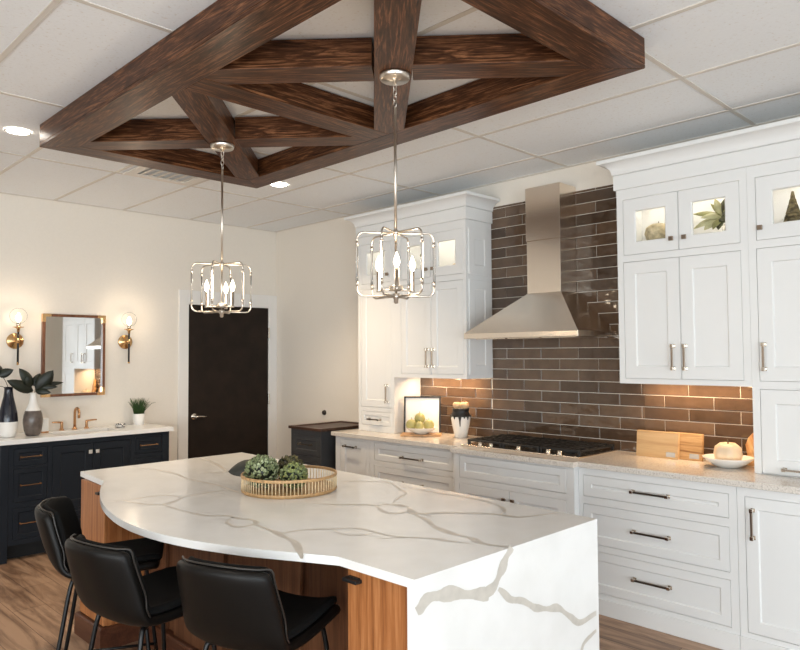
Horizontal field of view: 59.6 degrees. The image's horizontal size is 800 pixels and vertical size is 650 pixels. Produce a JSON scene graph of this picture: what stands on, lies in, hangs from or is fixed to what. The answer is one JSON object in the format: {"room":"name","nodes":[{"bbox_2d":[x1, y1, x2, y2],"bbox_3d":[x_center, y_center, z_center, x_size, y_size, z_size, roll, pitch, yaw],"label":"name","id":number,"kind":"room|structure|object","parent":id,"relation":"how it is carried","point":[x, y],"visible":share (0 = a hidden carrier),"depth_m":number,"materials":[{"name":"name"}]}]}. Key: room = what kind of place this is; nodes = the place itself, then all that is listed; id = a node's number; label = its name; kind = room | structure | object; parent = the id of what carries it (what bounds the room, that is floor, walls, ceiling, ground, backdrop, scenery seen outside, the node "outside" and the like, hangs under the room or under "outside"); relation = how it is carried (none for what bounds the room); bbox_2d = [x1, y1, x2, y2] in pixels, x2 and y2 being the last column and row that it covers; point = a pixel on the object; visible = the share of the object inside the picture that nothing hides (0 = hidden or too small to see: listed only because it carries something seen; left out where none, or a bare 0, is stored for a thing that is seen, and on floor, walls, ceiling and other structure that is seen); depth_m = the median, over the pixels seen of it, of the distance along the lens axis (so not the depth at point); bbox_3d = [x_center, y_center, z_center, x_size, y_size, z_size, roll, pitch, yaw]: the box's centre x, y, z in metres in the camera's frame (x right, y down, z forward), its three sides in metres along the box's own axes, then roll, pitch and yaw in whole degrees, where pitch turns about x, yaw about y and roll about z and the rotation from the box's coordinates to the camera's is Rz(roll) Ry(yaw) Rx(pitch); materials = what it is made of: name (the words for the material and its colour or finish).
{"room":"store","nodes":[
{"label":"store","id":0,"kind":"room"},
{"bbox_2d":[0,193,275,460],"bbox_3d":[-4.546,0.311,4.827,8.990,3.160,0.120,2,-3,-45],"label":"wall","id":1,"kind":"structure","parent":0,"point":[56,257],"depth_m":6.60,"materials":[{"name":"paint"}]},
{"bbox_2d":[6,308,27,364],"bbox_3d":[-3.245,0.097,5.933,0.136,0.484,0.155,2,-3,-45],"label":"wall sconce","id":2,"kind":"object","parent":1,"relation":"attached to","point":[18,316],"visible":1,"depth_m":5.92,"materials":[{"name":"gold metal"}]},
{"bbox_2d":[40,313,105,397],"bbox_3d":[-2.941,0.273,6.306,0.546,0.733,0.041,2,-3,-45],"label":"wall mirror","id":3,"kind":"object","parent":1,"relation":"attached to","point":[72,346],"visible":0.95,"depth_m":6.31,"materials":[{"name":"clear mirror"}]},
{"bbox_2d":[118,312,136,363],"bbox_3d":[-2.566,0.122,6.606,0.136,0.484,0.155,2,-3,-45],"label":"wall sconce","id":4,"kind":"object","parent":1,"relation":"attached to","point":[129,319],"visible":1,"depth_m":6.59,"materials":[{"name":"gold metal"}]},
{"bbox_2d":[177,290,276,459],"bbox_3d":[-1.788,0.789,7.404,1.181,2.267,0.072,2,-3,-45],"label":"door","id":5,"kind":"structure","parent":1,"relation":"in","point":[227,364],"depth_m":7.40,"materials":[{"name":"brown wood"}]},
{"bbox_2d":[0,552,721,649],"bbox_3d":[-0.631,1.670,0.826,8.750,0.060,10.975,2,-3,-45],"label":"floor","id":6,"kind":"structure","parent":0,"point":[33,593],"depth_m":4.24,"materials":[{"name":"brown wood"}]},
{"bbox_2d":[0,431,168,564],"bbox_3d":[-2.771,1.415,6.051,1.388,0.914,0.546,2,-3,-45],"label":"vanity cabinet","id":7,"kind":"object","parent":6,"relation":"on","point":[31,474],"visible":0.65,"depth_m":5.65,"materials":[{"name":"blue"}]},
{"bbox_2d":[0,423,173,445],"bbox_3d":[-2.771,0.940,6.078,1.433,0.036,0.554,2,-3,-45],"label":"countertop","id":8,"kind":"structure","parent":7,"relation":"on","point":[102,431],"depth_m":6.02,"materials":[{"name":"stone"}]},
{"bbox_2d":[0,387,17,437],"bbox_3d":[-3.172,0.704,5.657,0.144,0.405,0.144,2,-3,-45],"label":"vase","id":9,"kind":"object","parent":8,"relation":"on","point":[8,410],"visible":0.99,"depth_m":5.61,"materials":[{"name":"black ceramic"}]},
{"bbox_2d":[0,366,12,386],"bbox_3d":[-3.208,0.413,5.614,0.168,0.217,0.074,2,-3,-45],"label":"leaf sprig","id":10,"kind":"object","parent":9,"relation":"on","point":[5,372],"visible":1,"depth_m":5.62,"materials":[{"name":"green plant"}]},
{"bbox_2d":[23,392,42,435],"bbox_3d":[-3.030,0.735,5.768,0.150,0.352,0.150,2,-3,-45],"label":"vase","id":11,"kind":"object","parent":8,"relation":"on","point":[32,417],"visible":1,"depth_m":5.72,"materials":[{"name":"white ceramic"}]},
{"bbox_2d":[7,368,62,394],"bbox_3d":[-3.006,0.476,5.767,0.436,0.241,0.085,2,-3,-38],"label":"bunch","id":12,"kind":"object","parent":11,"relation":"in","point":[42,383],"visible":1,"depth_m":5.77,"materials":[{"name":"green plant"}]},
{"bbox_2d":[41,418,48,432],"bbox_3d":[-3.034,0.856,5.963,0.057,0.125,0.054,2,-3,-45],"label":"soap box","id":13,"kind":"object","parent":8,"relation":"on","point":[45,427],"visible":0.74,"depth_m":5.95,"materials":[{"name":"white paper"}]},
{"bbox_2d":[52,407,96,430],"bbox_3d":[-2.871,0.827,6.197,0.386,0.202,0.136,2,-3,-45],"label":"sink faucet","id":14,"kind":"object","parent":8,"relation":"on","point":[77,409],"visible":1,"depth_m":6.22,"materials":[{"name":"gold metal"}]},
{"bbox_2d":[115,423,125,427],"bbox_3d":[-2.555,0.917,6.385,0.094,0.033,0.094,2,-3,-45],"label":"dish","id":15,"kind":"object","parent":8,"relation":"on","point":[117,425],"visible":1,"depth_m":6.35,"materials":[{"name":"white ceramic"}]},
{"bbox_2d":[128,397,154,424],"bbox_3d":[-2.447,0.815,6.624,0.255,0.256,0.162,2,-3,-45],"label":"potted grass","id":16,"kind":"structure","parent":8,"relation":"on","point":[138,408],"depth_m":6.57,"materials":[{"name":"white"}]},
{"bbox_2d":[133,413,144,424],"bbox_3d":[-2.466,0.889,6.602,0.110,0.106,0.110,2,-3,-45],"label":"pot","id":17,"kind":"object","parent":16,"relation":"attached to","point":[138,418],"depth_m":6.56,"materials":[{"name":"white ceramic"}]},
{"bbox_2d":[34,496,163,649],"bbox_3d":[-1.410,1.285,3.290,0.557,0.930,0.429,0,-3,-17],"label":"bar stool","id":18,"kind":"object","parent":6,"relation":"on","point":[56,518],"visible":0.62,"depth_m":3.19,"materials":[{"name":"black leather"}]},
{"bbox_2d":[65,534,216,649],"bbox_3d":[-1.000,1.259,2.727,0.429,0.930,0.557,-2,-3,36],"label":"bar stool","id":19,"kind":"object","parent":6,"relation":"on","point":[108,579],"visible":0.88,"depth_m":2.52,"materials":[{"name":"black leather"}]},
{"bbox_2d":[74,479,406,649],"bbox_3d":[-0.554,1.308,3.472,1.075,0.884,2.724,2,-3,-45],"label":"base cabinet","id":20,"kind":"object","parent":6,"relation":"on","point":[372,615],"visible":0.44,"depth_m":2.95,"materials":[{"name":"brown wood"}]},
{"bbox_2d":[80,452,598,649],"bbox_3d":[-0.641,1.285,3.409,1.460,0.928,2.823,2,-3,-45],"label":"countertop","id":21,"kind":"structure","parent":20,"relation":"on","point":[477,573],"depth_m":2.71,"materials":[{"name":"stone"}]},
{"bbox_2d":[241,465,336,498],"bbox_3d":[-0.563,0.794,3.556,0.484,0.088,0.484,2,-3,-45],"label":"round tray","id":22,"kind":"object","parent":21,"relation":"on","point":[312,487],"visible":0.87,"depth_m":3.43,"materials":[{"name":"wicker"}]},
{"bbox_2d":[228,460,248,476],"bbox_3d":[-0.787,0.760,3.687,0.222,0.113,0.120,1,-3,-21],"label":"leaf","id":23,"kind":"object","parent":22,"relation":"on","point":[236,470],"visible":0.34,"depth_m":3.68,"materials":[{"name":"plant"}]},
{"bbox_2d":[243,454,279,487],"bbox_3d":[-0.703,0.742,3.561,0.186,0.171,0.193,2,-3,-45],"label":"moss ball","id":24,"kind":"object","parent":22,"relation":"on","point":[260,467],"visible":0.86,"depth_m":3.51,"materials":[{"name":"green plant"}]},
{"bbox_2d":[278,455,303,479],"bbox_3d":[-0.580,0.759,3.692,0.162,0.146,0.160,2,-3,-45],"label":"moss ball","id":25,"kind":"object","parent":22,"relation":"on","point":[287,459],"visible":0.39,"depth_m":3.67,"materials":[{"name":"green plant"}]},
{"bbox_2d":[279,461,307,489],"bbox_3d":[-0.533,0.754,3.514,0.151,0.141,0.151,2,-3,-45],"label":"moss ball","id":26,"kind":"object","parent":22,"relation":"on","point":[294,470],"visible":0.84,"depth_m":3.47,"materials":[{"name":"green plant"}]},
{"bbox_2d":[176,556,340,649],"bbox_3d":[-0.500,1.245,2.470,0.429,0.930,0.557,-1,-3,25],"label":"bar stool","id":27,"kind":"object","parent":6,"relation":"on","point":[230,606],"visible":1,"depth_m":2.26,"materials":[{"name":"black leather"}]},
{"bbox_2d":[288,421,358,469],"bbox_3d":[-0.647,1.411,6.575,0.656,0.942,0.487,2,-3,-45],"label":"base cabinet","id":28,"kind":"object","parent":6,"relation":"on","point":[313,443],"visible":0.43,"depth_m":6.34,"materials":[{"name":"grey wood"}]},
{"bbox_2d":[336,436,369,475],"bbox_3d":[-0.228,1.421,6.210,0.590,0.885,0.448,2,-3,-45],"label":"base cabinet","id":29,"kind":"object","parent":6,"relation":"on","point":[352,454],"visible":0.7,"depth_m":6.04,"materials":[{"name":"white wood"}]},
{"bbox_2d":[370,440,454,491],"bbox_3d":[0.293,1.396,5.685,0.590,0.885,1.026,2,-3,-45],"label":"base cabinet","id":30,"kind":"object","parent":6,"relation":"on","point":[410,464],"visible":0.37,"depth_m":5.51,"materials":[{"name":"white wood"}]},
{"bbox_2d":[455,453,578,514],"bbox_3d":[0.970,1.361,4.939,0.679,0.885,0.985,2,-3,-45],"label":"base cabinet","id":31,"kind":"object","parent":6,"relation":"on","point":[549,487],"visible":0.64,"depth_m":4.68,"materials":[{"name":"white wood"}]},
{"bbox_2d":[331,429,799,494],"bbox_3d":[1.120,0.893,4.805,0.687,0.034,4.442,2,-3,-45],"label":"countertop","id":32,"kind":"structure","parent":31,"relation":"on","point":[745,476],"depth_m":4.34,"materials":[{"name":"stone"}]},
{"bbox_2d":[358,234,420,433],"bbox_3d":[-0.113,0.074,6.301,0.364,1.741,0.464,2,-3,-45],"label":"tall cabinet","id":33,"kind":"object","parent":32,"relation":"on","point":[381,394],"visible":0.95,"depth_m":6.19,"materials":[{"name":"white wood"}]},
{"bbox_2d":[400,432,441,436],"bbox_3d":[0.177,0.918,5.855,0.335,0.016,0.162,-1,-2,7],"label":"serving board","id":34,"kind":"object","parent":32,"relation":"on","point":[406,434],"visible":0.96,"depth_m":5.79,"materials":[{"name":"brown wood"}]},
{"bbox_2d":[406,426,436,433],"bbox_3d":[0.178,0.881,5.836,0.260,0.056,0.260,2,-3,-45],"label":"fruit bowl","id":35,"kind":"object","parent":34,"relation":"on","point":[416,431],"visible":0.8,"depth_m":5.76,"materials":[{"name":"white ceramic"}]},
{"bbox_2d":[406,417,415,428],"bbox_3d":[0.095,0.825,5.837,0.094,0.106,0.094,2,-3,-45],"label":"pear","id":36,"kind":"object","parent":35,"relation":"in","point":[410,423],"visible":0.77,"depth_m":5.80,"materials":[{"name":"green food"}]},
{"bbox_2d":[414,413,424,422],"bbox_3d":[0.166,0.776,5.865,0.092,0.104,0.092,2,-3,-45],"label":"pear","id":37,"kind":"object","parent":35,"relation":"in","point":[419,416],"visible":0.81,"depth_m":5.83,"materials":[{"name":"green food"}]},
{"bbox_2d":[415,420,423,428],"bbox_3d":[0.161,0.828,5.783,0.074,0.084,0.074,2,-3,-45],"label":"pear","id":38,"kind":"object","parent":35,"relation":"in","point":[419,425],"visible":0.88,"depth_m":5.76,"materials":[{"name":"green food"}]},
{"bbox_2d":[424,420,433,428],"bbox_3d":[0.240,0.827,5.828,0.092,0.104,0.092,2,-3,-45],"label":"pear","id":39,"kind":"object","parent":35,"relation":"in","point":[428,424],"visible":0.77,"depth_m":5.79,"materials":[{"name":"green food"}]},
{"bbox_2d":[404,396,440,432],"bbox_3d":[0.191,0.772,5.990,0.316,0.318,0.068,-1,-2,7],"label":"picture frame","id":40,"kind":"object","parent":32,"relation":"on","point":[429,406],"visible":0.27,"depth_m":6.00,"materials":[{"name":"black"}]},
{"bbox_2d":[450,407,471,437],"bbox_3d":[0.498,0.799,5.723,0.185,0.238,0.185,2,-3,-45],"label":"vase","id":41,"kind":"object","parent":32,"relation":"on","point":[460,417],"visible":0.98,"depth_m":5.67,"materials":[{"name":"white ceramic"}]},
{"bbox_2d":[453,401,460,407],"bbox_3d":[0.467,0.652,5.728,0.070,0.060,0.072,2,-3,-45],"label":"pumpkin","id":42,"kind":"object","parent":41,"relation":"on","point":[457,404],"visible":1,"depth_m":5.70,"materials":[{"name":"brown"}]},
{"bbox_2d":[461,401,468,408],"bbox_3d":[0.526,0.652,5.729,0.074,0.063,0.075,2,-3,-45],"label":"pumpkin","id":43,"kind":"object","parent":41,"relation":"on","point":[464,405],"visible":1,"depth_m":5.70,"materials":[{"name":"brown"}]},
{"bbox_2d":[461,434,617,458],"bbox_3d":[0.979,0.861,5.021,0.510,0.050,0.995,2,-3,-45],"label":"gas cooktop","id":44,"kind":"object","parent":32,"relation":"in","point":[565,448],"visible":1,"depth_m":4.89,"materials":[{"name":"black metal"}]},
{"bbox_2d":[636,430,679,459],"bbox_3d":[1.683,0.778,4.560,0.046,0.168,0.281,2,-3,-45],"label":"cutting board","id":45,"kind":"object","parent":32,"relation":"on","point":[658,444],"visible":1,"depth_m":4.54,"materials":[{"name":"brown wood"}]},
{"bbox_2d":[678,432,703,460],"bbox_3d":[1.823,0.774,4.462,0.046,0.166,0.222,2,-3,-45],"label":"cutting board","id":46,"kind":"object","parent":32,"relation":"on","point":[691,444],"visible":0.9,"depth_m":4.42,"materials":[{"name":"brown wood"}]},
{"bbox_2d":[702,454,753,468],"bbox_3d":[1.950,0.814,4.150,0.288,0.060,0.288,2,-3,-45],"label":"serving bowl","id":47,"kind":"object","parent":32,"relation":"on","point":[731,464],"visible":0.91,"depth_m":4.07,"materials":[{"name":"white ceramic"}]},
{"bbox_2d":[713,439,742,459],"bbox_3d":[1.949,0.754,4.153,0.154,0.148,0.164,2,-3,-45],"label":"pumpkin","id":48,"kind":"object","parent":47,"relation":"in","point":[727,450],"visible":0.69,"depth_m":4.10,"materials":[{"name":"brown"}]},
{"bbox_2d":[745,432,753,465],"bbox_3d":[2.145,0.690,4.201,0.077,0.309,0.124,2,-3,-45],"label":"board","id":49,"kind":"object","parent":32,"relation":"on","point":[749,444],"visible":0.29,"depth_m":4.21,"materials":[{"name":"brown wood"}]},
{"bbox_2d":[746,157,799,477],"bbox_3d":[2.284,-0.042,3.885,0.364,1.741,0.536,2,-3,-45],"label":"tall cabinet","id":50,"kind":"object","parent":32,"relation":"on","point":[773,188],"visible":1,"depth_m":3.88,"materials":[{"name":"white wood"}]},
{"bbox_2d":[579,467,740,649],"bbox_3d":[1.669,1.328,4.264,0.638,0.885,0.955,2,-3,-45],"label":"base cabinet","id":51,"kind":"object","parent":6,"relation":"on","point":[668,558],"visible":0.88,"depth_m":4.00,"materials":[{"name":"white wood"}]},
{"bbox_2d":[737,487,799,649],"bbox_3d":[2.350,1.295,3.578,0.638,0.885,0.976,2,-3,-45],"label":"base cabinet","id":52,"kind":"object","parent":6,"relation":"on","point":[768,521],"visible":0.98,"depth_m":3.62,"materials":[{"name":"white wood"}]},
{"bbox_2d":[0,0,799,231],"bbox_3d":[-0.650,-1.401,0.955,8.750,0.105,10.975,2,-3,-45],"label":"ceiling","id":53,"kind":"structure","parent":0,"point":[713,67],"depth_m":3.90,"materials":[{"name":"tile"}]},
{"bbox_2d":[4,128,31,134],"bbox_3d":[-2.363,-1.196,4.322,0.150,0.002,0.150,2,-3,-45],"label":"recessed light","id":54,"kind":"object","parent":53,"relation":"in","point":[16,131],"visible":1,"depth_m":4.32,"materials":[{"name":"white"}]},
{"bbox_2d":[122,166,206,185],"bbox_3d":[-1.723,-1.153,5.306,0.540,0.012,0.555,2,-3,-45],"label":"ceiling vent","id":55,"kind":"object","parent":53,"relation":"in","point":[135,171],"visible":0.56,"depth_m":5.41,"materials":[{"name":"white metal"}]},
{"bbox_2d":[270,183,287,186],"bbox_3d":[-0.990,-1.145,5.717,0.150,0.002,0.150,2,-3,-45],"label":"recessed light","id":56,"kind":"object","parent":53,"relation":"in","point":[273,184],"visible":0.9,"depth_m":5.73,"materials":[{"name":"white"}]},
{"bbox_2d":[39,0,644,187],"bbox_3d":[-0.540,-1.168,3.642,1.527,0.136,3.072,2,-3,-45],"label":"ceiling beams","id":57,"kind":"structure","parent":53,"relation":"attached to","point":[227,51],"depth_m":3.22,"materials":[{"name":"brown wood"}]},
{"bbox_2d":[190,141,251,316],"bbox_3d":[-1.057,-0.559,4.149,0.343,1.030,0.353,2,-3,-45],"label":"pendant light","id":58,"kind":"object","parent":57,"relation":"hanging from","point":[219,146],"visible":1,"depth_m":4.13,"materials":[{"name":"silver metal"}]},
{"bbox_2d":[204,280,216,307],"bbox_3d":[-1.101,-0.183,4.111,0.099,0.164,0.042,2,-3,-45],"label":"candle","id":59,"kind":"object","parent":58,"relation":"on","point":[206,286],"depth_m":4.08,"materials":[{"name":"beige wax"}]},
{"bbox_2d":[224,283,227,308],"bbox_3d":[-1.053,-0.180,4.184,0.080,0.164,0.077,2,-3,-45],"label":"candle","id":60,"kind":"object","parent":58,"relation":"on","point":[225,286],"depth_m":4.21,"materials":[{"name":"beige wax"}]},
{"bbox_2d":[225,279,234,307],"bbox_3d":[-1.009,-0.183,4.109,0.038,0.164,0.100,2,-3,-45],"label":"candle","id":61,"kind":"object","parent":58,"relation":"on","point":[232,286],"depth_m":4.08,"materials":[{"name":"beige wax"}]},
{"bbox_2d":[355,69,435,303],"bbox_3d":[-0.020,-0.609,3.120,0.326,1.030,0.359,2,-3,-45],"label":"pendant light","id":62,"kind":"object","parent":57,"relation":"hanging from","point":[392,77],"visible":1,"depth_m":3.11,"materials":[{"name":"silver metal"}]},
{"bbox_2d":[376,256,388,291],"bbox_3d":[-0.065,-0.230,3.125,0.045,0.164,0.098,2,-3,-45],"label":"candle","id":63,"kind":"object","parent":62,"relation":"on","point":[378,267],"depth_m":3.13,"materials":[{"name":"beige wax"}]},
{"bbox_2d":[394,252,399,289],"bbox_3d":[-0.016,-0.234,3.053,0.076,0.164,0.082,2,-3,-45],"label":"candle","id":64,"kind":"object","parent":62,"relation":"on","point":[396,259],"depth_m":3.01,"materials":[{"name":"beige wax"}]},
{"bbox_2d":[403,256,414,291],"bbox_3d":[0.026,-0.231,3.129,0.100,0.164,0.036,2,-3,-45],"label":"bulb","id":65,"kind":"object","parent":62,"relation":"on","point":[412,263],"depth_m":3.14,"materials":[{"name":"white glass"}]},
{"bbox_2d":[276,116,799,458],"bbox_3d":[2.547,0.232,3.964,0.134,3.160,11.095,2,-3,-45],"label":"wall","id":66,"kind":"structure","parent":0,"point":[569,389],"depth_m":5.51,"materials":[{"name":"paint"}]},
{"bbox_2d":[394,219,492,378],"bbox_3d":[0.337,-0.189,5.856,0.364,1.257,0.816,2,-3,-45],"label":"upper cabinet","id":67,"kind":"object","parent":66,"relation":"attached to","point":[429,341],"visible":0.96,"depth_m":5.65,"materials":[{"name":"white wood"}]},
{"bbox_2d":[344,190,499,238],"bbox_3d":[0.148,-0.909,6.034,0.418,0.196,1.460,2,-3,-45],"label":"crown molding","id":68,"kind":"structure","parent":67,"relation":"on","point":[470,205],"depth_m":5.72,"materials":[{"name":"white wood"}]},
{"bbox_2d":[464,182,616,339],"bbox_3d":[0.997,-0.461,5.092,0.514,1.122,0.966,2,-3,-45],"label":"range hood","id":69,"kind":"object","parent":66,"relation":"attached to","point":[552,307],"visible":1,"depth_m":5.05,"materials":[{"name":"silver metal"}]},
{"bbox_2d":[420,184,752,458],"bbox_3d":[1.386,-0.056,5.061,0.014,1.880,3.425,2,-3,-45],"label":"tile backsplash","id":70,"kind":"structure","parent":66,"relation":"attached to","point":[569,389],"depth_m":5.11,"materials":[{"name":"brown tile"}]},
{"bbox_2d":[616,167,751,386],"bbox_3d":[1.809,-0.261,4.372,0.364,1.257,0.806,2,-3,-45],"label":"upper cabinet","id":71,"kind":"object","parent":66,"relation":"attached to","point":[683,250],"visible":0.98,"depth_m":4.24,"materials":[{"name":"white wood"}]},
{"bbox_2d":[596,117,799,190],"bbox_3d":[1.942,-0.996,4.226,0.418,0.196,1.435,2,-3,-45],"label":"crown molding","id":72,"kind":"structure","parent":71,"relation":"on","point":[779,140],"depth_m":4.13,"materials":[{"name":"white wood"}]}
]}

